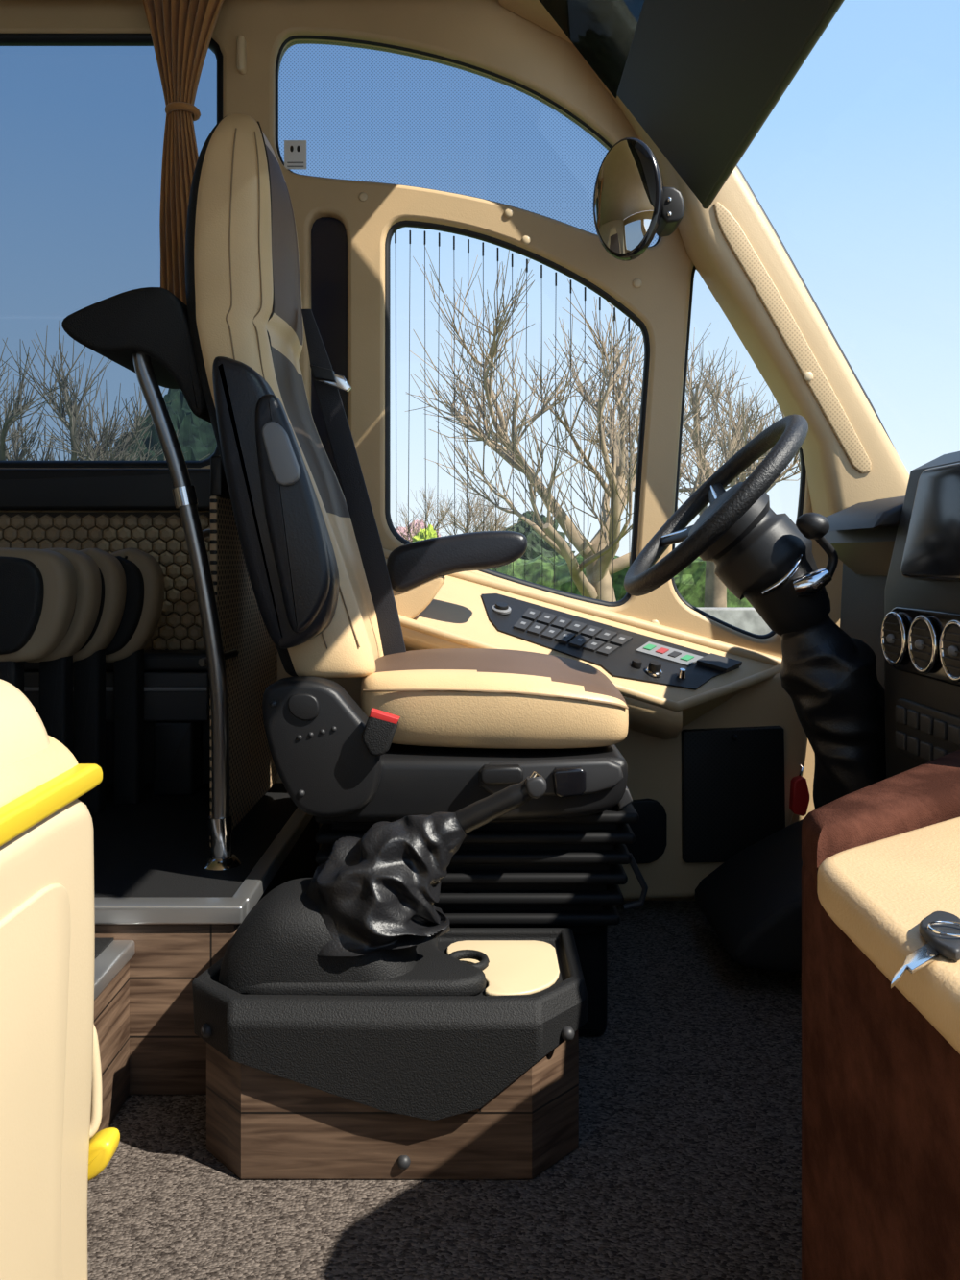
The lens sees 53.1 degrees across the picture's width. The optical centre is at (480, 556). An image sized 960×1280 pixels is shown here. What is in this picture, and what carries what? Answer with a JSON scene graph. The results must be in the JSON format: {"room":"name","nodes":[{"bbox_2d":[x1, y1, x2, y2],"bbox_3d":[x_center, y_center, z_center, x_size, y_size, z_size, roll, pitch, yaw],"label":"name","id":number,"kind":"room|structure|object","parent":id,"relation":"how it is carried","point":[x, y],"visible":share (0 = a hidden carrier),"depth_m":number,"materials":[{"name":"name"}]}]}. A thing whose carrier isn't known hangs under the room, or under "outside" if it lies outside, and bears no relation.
{"room":"bus interior","nodes":[
{"label":"bus interior","id":0,"kind":"room"},
{"bbox_2d":[210,456,277,846],"bbox_3d":[-0.522,0.185,2.160,0.025,0.770,0.560,0,0,0],"label":"wall","id":1,"kind":"structure","parent":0,"point":[253,770],"depth_m":2.06,"materials":[{"name":"plastic"}]},
{"bbox_2d":[0,0,843,900],"bbox_3d":[-1.694,-0.295,2.469,5.612,2.380,0.183,0,0,0],"label":"wall","id":2,"kind":"structure","parent":0,"point":[485,35],"depth_m":2.49,"materials":[{"name":"beige plastic"}]},
{"bbox_2d":[0,511,210,650],"bbox_3d":[-1.900,0.062,2.485,2.600,0.355,0.030,0,0,0],"label":"backing","id":3,"kind":"object","parent":2,"relation":"attached to","point":[153,515],"visible":0.02,"depth_m":2.47,"materials":[{"name":"brown"}]},
{"bbox_2d":[0,513,210,650],"bbox_3d":[-1.086,0.068,2.463,0.963,0.356,0.012,0,0,0],"label":"wall panel","id":4,"kind":"object","parent":3,"relation":"attached to","point":[17,521],"visible":0.28,"depth_m":2.46,"materials":[{"name":"brown"}]},
{"bbox_2d":[0,468,211,510],"bbox_3d":[-1.910,-0.172,2.470,2.580,0.105,0.060,0,0,0],"label":"window sill","id":5,"kind":"structure","parent":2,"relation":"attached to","point":[20,489],"depth_m":2.44,"materials":[{"name":"black plastic"}]},
{"bbox_2d":[0,46,217,460],"bbox_3d":[-2.460,-0.796,2.535,3.580,1.127,0.001,0,0,0],"label":"glass","id":6,"kind":"object","parent":2,"relation":"attached to","point":[82,128],"visible":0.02,"depth_m":2.54,"materials":[{"name":"clear glass"}]},
{"bbox_2d":[0,33,222,468],"bbox_3d":[-2.459,-0.796,2.515,3.618,1.166,0.040,0,0,0],"label":"seal","id":7,"kind":"object","parent":2,"relation":"attached to","point":[6,39],"visible":0.39,"depth_m":2.50,"materials":[{"name":"black rubber"}]},
{"bbox_2d":[237,35,246,74],"bbox_3d":[-0.615,-1.295,2.480,0.020,0.090,0.040,0,0,0],"label":"hook","id":8,"kind":"object","parent":2,"relation":"attached to","point":[241,41],"visible":1,"depth_m":2.46,"materials":[{"name":"beige plastic"}]},
{"bbox_2d":[311,217,347,496],"bbox_3d":[-0.395,-0.491,2.530,0.100,0.808,0.001,0,0,0],"label":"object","id":9,"kind":"object","parent":2,"relation":"attached to","point":[328,235],"visible":0.48,"depth_m":2.53,"materials":[{"name":"black"}]},
{"bbox_2d":[358,192,367,201],"bbox_3d":[-0.303,-0.933,2.487,0.024,0.022,0.010,0,0,0],"label":"screw","id":10,"kind":"object","parent":2,"relation":"attached to","point":[362,196],"visible":1,"depth_m":2.48,"materials":[{"name":"beige plastic"}]},
{"bbox_2d":[278,40,658,246],"bbox_3d":[-0.030,-1.084,2.535,1.010,0.558,0.001,0,0,0],"label":"glass","id":11,"kind":"object","parent":2,"relation":"attached to","point":[362,112],"visible":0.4,"depth_m":2.54,"materials":[{"name":"clear glass"}]},
{"bbox_2d":[284,140,306,169],"bbox_3d":[-0.482,-1.050,2.505,0.058,0.075,0.005,0,0,0],"label":"window sticker","id":12,"kind":"object","parent":11,"relation":"attached to","point":[295,151],"visible":1,"depth_m":2.50,"materials":[{"name":"white"}]},
{"bbox_2d":[275,35,661,247],"bbox_3d":[-0.030,-1.084,2.515,1.022,0.570,0.012,0,0,0],"label":"seal","id":13,"kind":"object","parent":2,"relation":"attached to","point":[288,39],"visible":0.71,"depth_m":2.51,"materials":[{"name":"black rubber"}]},
{"bbox_2d":[504,208,513,217],"bbox_3d":[0.075,-0.890,2.487,0.024,0.022,0.010,0,0,0],"label":"screw","id":14,"kind":"object","parent":2,"relation":"attached to","point":[508,212],"visible":1,"depth_m":2.48,"materials":[{"name":"beige plastic"}]},
{"bbox_2d":[394,230,629,600],"bbox_3d":[0.086,-0.360,2.530,0.621,1.004,0.005,0,0,0],"label":"wires","id":15,"kind":"object","parent":2,"relation":"attached to","point":[409,230],"visible":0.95,"depth_m":2.53,"materials":[{"name":"grey metal"}]},
{"bbox_2d":[385,220,650,606],"bbox_3d":[0.098,-0.373,2.515,0.716,1.033,0.026,0,0,0],"label":"seal","id":16,"kind":"object","parent":2,"relation":"attached to","point":[402,224],"visible":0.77,"depth_m":2.50,"materials":[{"name":"black rubber"}]},
{"bbox_2d":[521,235,531,244],"bbox_3d":[0.119,-0.821,2.487,0.024,0.022,0.010,0,0,0],"label":"screw","id":17,"kind":"object","parent":2,"relation":"attached to","point":[525,239],"visible":1,"depth_m":2.48,"materials":[{"name":"beige plastic"}]},
{"bbox_2d":[385,557,774,739],"bbox_3d":[0.225,0.217,2.342,1.154,0.509,0.296,0,0,0],"label":"ledge","id":18,"kind":"object","parent":2,"relation":"attached to","point":[458,607],"visible":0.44,"depth_m":2.27,"materials":[{"name":"beige plastic"}]},
{"bbox_2d":[383,548,782,665],"bbox_3d":[0.235,0.128,2.481,1.088,0.327,0.032,0,0,0],"label":"fillet","id":19,"kind":"object","parent":18,"relation":"attached to","point":[465,575],"depth_m":2.47,"materials":[{"name":"beige plastic"}]},
{"bbox_2d":[481,593,742,690],"bbox_3d":[0.331,0.204,2.338,0.656,0.224,0.199,0,0,0],"label":"switch panel","id":20,"kind":"object","parent":18,"relation":"attached to","point":[625,654],"visible":1,"depth_m":2.35,"materials":[{"name":"black plastic"}]},
{"bbox_2d":[513,617,532,631],"bbox_3d":[0.104,0.164,2.324,0.028,0.032,0.061,0,0,23],"label":"switch","id":21,"kind":"object","parent":20,"relation":"attached to","point":[520,624],"depth_m":2.32,"materials":[{"name":"grey plastic"}]},
{"bbox_2d":[522,607,541,621],"bbox_3d":[0.129,0.143,2.379,0.030,0.032,0.062,0,0,23],"label":"switch","id":22,"kind":"object","parent":20,"relation":"attached to","point":[528,614],"depth_m":2.37,"materials":[{"name":"grey plastic"}]},
{"bbox_2d":[527,622,547,635],"bbox_3d":[0.137,0.174,2.324,0.028,0.031,0.063,0,0,27],"label":"switch","id":23,"kind":"object","parent":20,"relation":"attached to","point":[533,628],"depth_m":2.32,"materials":[{"name":"grey plastic"}]},
{"bbox_2d":[536,611,556,626],"bbox_3d":[0.165,0.153,2.379,0.029,0.032,0.064,0,0,27],"label":"switch","id":24,"kind":"object","parent":20,"relation":"attached to","point":[544,618],"depth_m":2.37,"materials":[{"name":"grey plastic"}]},
{"bbox_2d":[541,626,561,640],"bbox_3d":[0.172,0.184,2.324,0.027,0.031,0.065,0,0,29],"label":"switch","id":25,"kind":"object","parent":20,"relation":"attached to","point":[548,633],"depth_m":2.32,"materials":[{"name":"grey plastic"}]},
{"bbox_2d":[551,616,572,629],"bbox_3d":[0.202,0.164,2.379,0.029,0.031,0.066,0,0,29],"label":"switch","id":26,"kind":"object","parent":20,"relation":"attached to","point":[557,622],"depth_m":2.37,"materials":[{"name":"grey plastic"}]},
{"bbox_2d":[555,629,576,644],"bbox_3d":[0.206,0.195,2.324,0.027,0.030,0.067,0,0,32],"label":"switch","id":27,"kind":"object","parent":20,"relation":"attached to","point":[562,637],"depth_m":2.32,"materials":[{"name":"grey plastic"}]},
{"bbox_2d":[566,620,587,633],"bbox_3d":[0.239,0.174,2.379,0.028,0.031,0.068,0,0,32],"label":"switch","id":28,"kind":"object","parent":20,"relation":"attached to","point":[572,626],"depth_m":2.38,"materials":[{"name":"grey plastic"}]},
{"bbox_2d":[568,634,590,648],"bbox_3d":[0.240,0.204,2.324,0.026,0.030,0.069,0,0,34],"label":"switch","id":29,"kind":"object","parent":20,"relation":"attached to","point":[574,640],"depth_m":2.32,"materials":[{"name":"grey plastic"}]},
{"bbox_2d":[580,625,602,638],"bbox_3d":[0.276,0.185,2.379,0.028,0.031,0.070,0,0,34],"label":"switch","id":30,"kind":"object","parent":20,"relation":"attached to","point":[587,631],"depth_m":2.37,"materials":[{"name":"grey plastic"}]},
{"bbox_2d":[582,638,604,652],"bbox_3d":[0.275,0.214,2.324,0.026,0.030,0.071,0,0,35],"label":"switch","id":31,"kind":"object","parent":20,"relation":"attached to","point":[590,645],"depth_m":2.32,"materials":[{"name":"grey plastic"}]},
{"bbox_2d":[595,628,617,642],"bbox_3d":[0.313,0.196,2.379,0.027,0.030,0.072,0,0,35],"label":"switch","id":32,"kind":"object","parent":20,"relation":"attached to","point":[601,635],"depth_m":2.37,"materials":[{"name":"grey plastic"}]},
{"bbox_2d":[596,643,619,656],"bbox_3d":[0.309,0.225,2.324,0.025,0.029,0.073,0,0,37],"label":"switch","id":33,"kind":"object","parent":20,"relation":"attached to","point":[602,649],"depth_m":2.32,"materials":[{"name":"grey plastic"}]},
{"bbox_2d":[609,633,632,647],"bbox_3d":[0.350,0.206,2.379,0.027,0.030,0.074,0,0,37],"label":"switch","id":34,"kind":"object","parent":20,"relation":"attached to","point":[615,640],"depth_m":2.38,"materials":[{"name":"grey plastic"}]},
{"bbox_2d":[398,614,781,712],"bbox_3d":[0.289,0.231,2.252,1.127,0.250,0.211,0,0,-15],"label":"ledge rim","id":35,"kind":"object","parent":2,"relation":"attached to","point":[406,622],"visible":0.61,"depth_m":2.19,"materials":[{"name":"beige plastic"}]},
{"bbox_2d":[632,278,642,288],"bbox_3d":[0.408,-0.709,2.487,0.024,0.022,0.010,0,0,0],"label":"screw","id":36,"kind":"object","parent":2,"relation":"attached to","point":[637,282],"visible":1,"depth_m":2.48,"materials":[{"name":"beige plastic"}]},
{"bbox_2d":[625,797,666,864],"bbox_3d":[0.398,0.686,2.408,0.137,0.162,0.025,0,0,0],"label":"door","id":37,"kind":"structure","parent":2,"relation":"in","point":[649,845],"depth_m":2.40,"materials":[{"name":"black plastic"}]},
{"bbox_2d":[681,725,785,862],"bbox_3d":[0.634,0.593,2.405,0.257,0.339,0.030,0,0,0],"label":"door","id":38,"kind":"structure","parent":2,"relation":"in","point":[734,794],"depth_m":2.39,"materials":[{"name":"black plastic"}]},
{"bbox_2d":[671,265,806,638],"bbox_3d":[0.674,-0.276,2.515,0.374,1.000,0.020,0,0,0],"label":"seal","id":39,"kind":"object","parent":2,"relation":"attached to","point":[803,465],"visible":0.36,"depth_m":2.51,"materials":[{"name":"black rubber"}]},
{"bbox_2d":[789,763,809,816],"bbox_3d":[0.787,0.576,2.375,0.043,0.120,0.051,0,0,0],"label":"tag","id":40,"kind":"object","parent":2,"relation":"attached to","point":[799,800],"visible":1,"depth_m":2.35,"materials":[{"name":"red plastic"}]},
{"bbox_2d":[87,900,801,1279],"bbox_3d":[-0.800,0.930,0.900,4.800,0.060,3.400,0,0,0],"label":"floor","id":41,"kind":"structure","parent":0,"point":[687,1163],"depth_m":1.36,"materials":[{"name":"carpet"}]},
{"bbox_2d":[0,678,120,1279],"bbox_3d":[-0.667,0.505,0.666,0.565,0.789,0.732,0,0,0],"label":"seat","id":42,"kind":"object","parent":41,"relation":"on","point":[51,1089],"visible":1,"depth_m":0.88,"materials":[{"name":"beige leather"}]},
{"bbox_2d":[93,937,134,1135],"bbox_3d":[-0.988,0.767,1.502,0.825,0.266,0.205,0,0,0],"label":"step","id":43,"kind":"structure","parent":41,"relation":"on","point":[111,961],"depth_m":1.54,"materials":[{"name":"brown wood"}]},
{"bbox_2d":[91,782,318,1094],"bbox_3d":[-1.796,0.740,2.047,2.808,0.320,0.905,0,0,0],"label":"platform","id":44,"kind":"object","parent":41,"relation":"on","point":[153,889],"visible":0.52,"depth_m":1.67,"materials":[{"name":"black wood"}]},
{"bbox_2d":[0,548,76,694],"bbox_3d":[-0.999,0.285,2.005,0.289,0.609,0.090,0,0,0],"label":"passenger seat","id":45,"kind":"object","parent":44,"relation":"on","point":[38,587],"visible":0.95,"depth_m":1.98,"materials":[{"name":"brown leather"}]},
{"bbox_2d":[25,548,101,753],"bbox_3d":[-0.938,0.285,2.105,0.194,0.610,0.090,0,0,0],"label":"passenger seat","id":46,"kind":"object","parent":44,"relation":"on","point":[56,669],"visible":0.35,"depth_m":2.09,"materials":[{"name":"brown"}]},
{"bbox_2d":[72,548,126,815],"bbox_3d":[-0.901,0.285,2.195,0.164,0.611,0.090,0,0,0],"label":"passenger seat","id":47,"kind":"object","parent":44,"relation":"on","point":[89,662],"visible":0.5,"depth_m":2.18,"materials":[{"name":"brown"}]},
{"bbox_2d":[24,650,209,796],"bbox_3d":[-1.110,0.410,2.380,0.980,0.350,0.120,0,0,0],"label":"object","id":48,"kind":"object","parent":44,"relation":"on","point":[178,703],"visible":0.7,"depth_m":2.34,"materials":[{"name":"black plastic"}]},
{"bbox_2d":[105,548,164,804],"bbox_3d":[-0.845,0.284,2.285,0.169,0.612,0.090,0,0,0],"label":"passenger seat","id":49,"kind":"object","parent":44,"relation":"on","point":[144,574],"visible":0.64,"depth_m":2.27,"materials":[{"name":"brown"}]},
{"bbox_2d":[61,287,241,869],"bbox_3d":[-0.618,0.042,1.990,0.323,1.090,0.420,0,0,0],"label":"pole","id":50,"kind":"object","parent":44,"relation":"on","point":[145,331],"visible":0.87,"depth_m":1.81,"materials":[{"name":"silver metal"}]},
{"bbox_2d":[192,927,588,1179],"bbox_3d":[-0.136,0.762,1.512,0.598,0.275,0.305,0,0,0],"label":"console","id":51,"kind":"object","parent":41,"relation":"on","point":[464,1063],"visible":0.88,"depth_m":1.39,"materials":[{"name":"brown wood"}]},
{"bbox_2d":[217,771,546,994],"bbox_3d":[-0.151,0.517,1.494,0.504,0.381,0.211,0,0,0],"label":"lever","id":52,"kind":"object","parent":51,"relation":"on","point":[364,914],"visible":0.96,"depth_m":1.43,"materials":[{"name":"black leather"}]},
{"bbox_2d":[185,114,648,1036],"bbox_3d":[-0.127,0.011,1.936,0.881,1.779,0.668,0,0,0],"label":"driver seat","id":53,"kind":"object","parent":41,"relation":"on","point":[446,730],"visible":0.93,"depth_m":1.74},
{"bbox_2d":[360,648,628,748],"bbox_3d":[0.024,0.270,1.950,0.503,0.156,0.535,0,0,0],"label":"seat cushion","id":54,"kind":"object","parent":53,"relation":"on","point":[444,698],"depth_m":1.71,"materials":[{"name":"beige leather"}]},
{"bbox_2d":[695,451,959,974],"bbox_3d":[0.898,0.354,0.790,0.763,1.089,3.080,0,0,0],"label":"dashboard","id":55,"kind":"object","parent":41,"relation":"on","point":[900,556],"visible":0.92,"depth_m":1.77,"materials":[{"name":"black plastic"}]},
{"bbox_2d":[779,614,886,809],"bbox_3d":[0.738,0.326,1.953,0.286,0.461,0.196,0,0,-27],"label":"boot","id":56,"kind":"object","parent":55,"relation":"attached to","point":[830,676],"visible":0.81,"depth_m":1.88,"materials":[{"name":"black leather"}]},
{"bbox_2d":[712,507,830,635],"bbox_3d":[0.577,0.025,1.932,0.239,0.269,0.188,0,0,25],"label":"shroud","id":57,"kind":"object","parent":56,"relation":"on","point":[772,547],"visible":0.92,"depth_m":1.87,"materials":[{"name":"black plastic"}]},
{"bbox_2d":[624,413,808,596],"bbox_3d":[0.472,-0.103,1.950,0.352,0.366,0.491,0,0,0],"label":"steering wheel","id":58,"kind":"object","parent":57,"relation":"attached to","point":[732,514],"visible":1,"depth_m":1.86,"materials":[{"name":"black leather"}]},
{"bbox_2d":[760,555,803,595],"bbox_3d":[0.588,0.028,1.849,0.094,0.095,0.033,0,0,-13],"label":"ring","id":59,"kind":"object","parent":57,"relation":"attached to","point":[796,565],"visible":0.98,"depth_m":1.84,"materials":[{"name":"silver metal"}]},
{"bbox_2d":[792,568,832,597],"bbox_3d":[0.640,0.050,1.850,0.073,0.057,0.044,0,0,15],"label":"lever knuckle","id":60,"kind":"object","parent":57,"relation":"attached to","point":[811,583],"visible":1,"depth_m":1.84,"materials":[{"name":"silver metal"}]},
{"bbox_2d":[815,536,838,578],"bbox_3d":[0.658,-0.009,1.843,0.066,0.099,0.022,0,0,-23],"label":"stalk","id":61,"kind":"object","parent":60,"relation":"on","point":[832,553],"visible":0.77,"depth_m":1.84,"materials":[{"name":"black plastic"}]},
{"bbox_2d":[796,512,829,539],"bbox_3d":[0.634,-0.059,1.830,0.062,0.052,0.052,0,0,0],"label":"knob","id":62,"kind":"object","parent":61,"relation":"on","point":[812,525],"depth_m":1.81,"materials":[{"name":"black plastic"}]},
{"bbox_2d":[823,495,905,576],"bbox_3d":[0.890,-0.045,1.990,0.220,0.170,0.460,0,0,0],"label":"hood","id":63,"kind":"object","parent":55,"relation":"attached to","point":[866,551],"depth_m":1.97,"materials":[{"name":"black plastic"}]},
{"bbox_2d":[880,605,959,686],"bbox_3d":[0.740,0.145,1.460,0.035,0.115,0.600,0,0,0],"label":"vent","id":64,"kind":"object","parent":55,"relation":"attached to","point":[921,644],"depth_m":1.59,"materials":[{"name":"black"}]},
{"bbox_2d":[801,817,959,1279],"bbox_3d":[0.520,0.588,0.580,0.440,0.625,1.560,0,0,0],"label":"counter","id":65,"kind":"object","parent":41,"relation":"on","point":[881,1063],"depth_m":0.78,"materials":[{"name":"brown wood"}]},
{"bbox_2d":[801,748,959,886],"bbox_3d":[0.567,0.292,1.091,0.191,0.075,0.625,0,0,45],"label":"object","id":66,"kind":"object","parent":65,"relation":"on","point":[926,794],"visible":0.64,"depth_m":0.99,"materials":[{"name":"brown leather"}]},
{"bbox_2d":[891,911,959,988],"bbox_3d":[0.314,0.267,0.658,0.037,0.013,0.141,0,0,34],"label":"key","id":67,"kind":"object","parent":65,"relation":"on","point":[941,929],"visible":1,"depth_m":0.66,"materials":[{"name":"grey plastic"}]},
{"bbox_2d":[498,0,909,516],"bbox_3d":[0.576,-0.737,2.415,1.056,1.378,0.170,0,0,0],"label":"pillar","id":68,"kind":"structure","parent":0,"point":[834,486],"depth_m":2.33,"materials":[{"name":"beige plastic"}]},
{"bbox_2d":[593,137,684,261],"bbox_3d":[0.380,-0.853,2.303,0.215,0.290,0.138,0,0,0],"label":"mirror","id":69,"kind":"object","parent":68,"relation":"attached to","point":[632,204],"visible":1,"depth_m":2.26,"materials":[{"name":"black mirror"}]},
{"bbox_2d":[713,201,871,473],"bbox_3d":[0.757,-0.531,2.331,0.382,0.658,0.018,0,0,0],"label":"pillar trim panel","id":70,"kind":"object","parent":68,"relation":"attached to","point":[758,276],"depth_m":2.32,"materials":[{"name":"beige fabric"}]},
{"bbox_2d":[803,371,813,381],"bbox_3d":[0.793,-0.436,2.320,0.024,0.022,0.010,0,0,0],"label":"screw","id":71,"kind":"object","parent":68,"relation":"attached to","point":[808,375],"depth_m":2.32,"materials":[{"name":"beige plastic"}]},
{"bbox_3d":[-1.500,-1.492,0.880,3.400,0.055,3.360,0,0,0],"label":"ceiling","id":72,"kind":"structure","parent":0,"visible":0},
{"bbox_2d":[539,0,845,209],"bbox_3d":[0.278,-1.122,1.610,0.501,0.641,1.260,0,0,0],"label":"sun visor","id":73,"kind":"object","parent":72,"relation":"attached to","point":[702,79],"visible":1,"depth_m":1.87,"materials":[{"name":"black plastic"}]},
{"bbox_2d":[539,0,644,97],"bbox_3d":[0.173,-1.256,1.620,0.291,0.373,1.240,0,0,0],"label":"mirror","id":74,"kind":"object","parent":73,"relation":"hanging from","point":[604,32],"depth_m":2.10,"materials":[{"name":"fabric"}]},
{"bbox_3d":[-1.492,-1.481,2.420,3.415,0.178,0.179,0,0,0],"label":"cove","id":75,"kind":"object","parent":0,"visible":0},
{"bbox_2d":[142,0,223,304],"bbox_3d":[-0.735,-0.980,2.374,0.256,0.980,0.083,0,0,0],"label":"curtain","id":76,"kind":"object","parent":75,"relation":"hanging from","point":[181,31],"visible":0.7,"depth_m":2.36,"materials":[{"name":"brown fabric"}]},
{"label":"outside","id":77,"kind":"structure","parent":0,"visible":0},
{"bbox_3d":[0.000,1.800,41.450,120.000,0.300,77.100,0,0,0],"label":"ground","id":78,"kind":"structure","parent":77,"visible":0},
{"bbox_2d":[395,518,440,541],"bbox_3d":[-1.745,-0.259,26.015,1.791,1.552,1.475,0,0,0],"label":"blossom tree","id":79,"kind":"object","parent":78,"relation":"on","point":[415,522],"visible":0.13,"depth_m":25.73,"materials":[{"name":"pink plant"}]},
{"bbox_2d":[411,523,436,542],"bbox_3d":[-1.008,-0.123,18.001,0.618,1.028,0.653,0,0,43],"label":"shrub","id":80,"kind":"object","parent":78,"relation":"on","point":[431,533],"visible":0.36,"depth_m":17.90,"materials":[{"name":"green plant"}]},
{"bbox_2d":[394,470,522,542],"bbox_3d":[-0.628,-0.203,22.881,3.382,3.747,3.328,0,0,-3],"label":"bare tree","id":81,"kind":"object","parent":78,"relation":"on","point":[470,514],"visible":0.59,"depth_m":22.68,"materials":[{"name":"brown plant"}]},
{"bbox_2d":[502,510,575,559],"bbox_3d":[1.934,0.015,34.023,2.985,3.346,2.482,0,0,0],"label":"tree","id":82,"kind":"object","parent":78,"relation":"on","point":[536,547],"visible":0.15,"depth_m":33.17,"materials":[{"name":"green plant"}]},
{"bbox_2d":[404,243,772,602],"bbox_3d":[1.287,-0.599,9.446,4.141,4.534,2.978,0,0,-41],"label":"bare tree","id":83,"kind":"object","parent":78,"relation":"on","point":[617,467],"visible":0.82,"depth_m":8.68,"materials":[{"name":"brown plant"}]},
{"bbox_2d":[489,554,753,607],"bbox_3d":[2.985,0.956,14.447,34.062,2.128,1.108,0,0,0],"label":"hedge","id":84,"kind":"object","parent":78,"relation":"on","point":[690,582],"visible":0.03,"depth_m":14.04,"materials":[{"name":"green plant"}]},
{"bbox_2d":[606,322,800,607],"bbox_3d":[3.254,-0.625,12.968,3.044,4.577,2.861,0,0,0],"label":"bare tree","id":85,"kind":"object","parent":78,"relation":"on","point":[715,591],"visible":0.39,"depth_m":12.69,"materials":[{"name":"brown plant"}]},
{"bbox_2d":[698,607,772,634],"bbox_3d":[2.000,1.125,11.325,32.000,1.050,0.250,0,0,0],"label":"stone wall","id":86,"kind":"structure","parent":78,"relation":"on","point":[749,619],"depth_m":11.20,"materials":[{"name":"grey stone"}]},
{"bbox_3d":[1.430,0.450,0.880,0.060,0.900,3.360,0,0,0],"label":"wall","id":87,"kind":"structure","parent":0,"visible":0},
{"bbox_2d":[735,165,896,451],"bbox_3d":[0.817,-0.730,0.820,1.186,1.460,3.200,0,0,0],"label":"seal","id":88,"kind":"object","parent":87,"relation":"attached to","point":[736,166],"visible":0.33,"depth_m":2.35,"materials":[{"name":"beige"}]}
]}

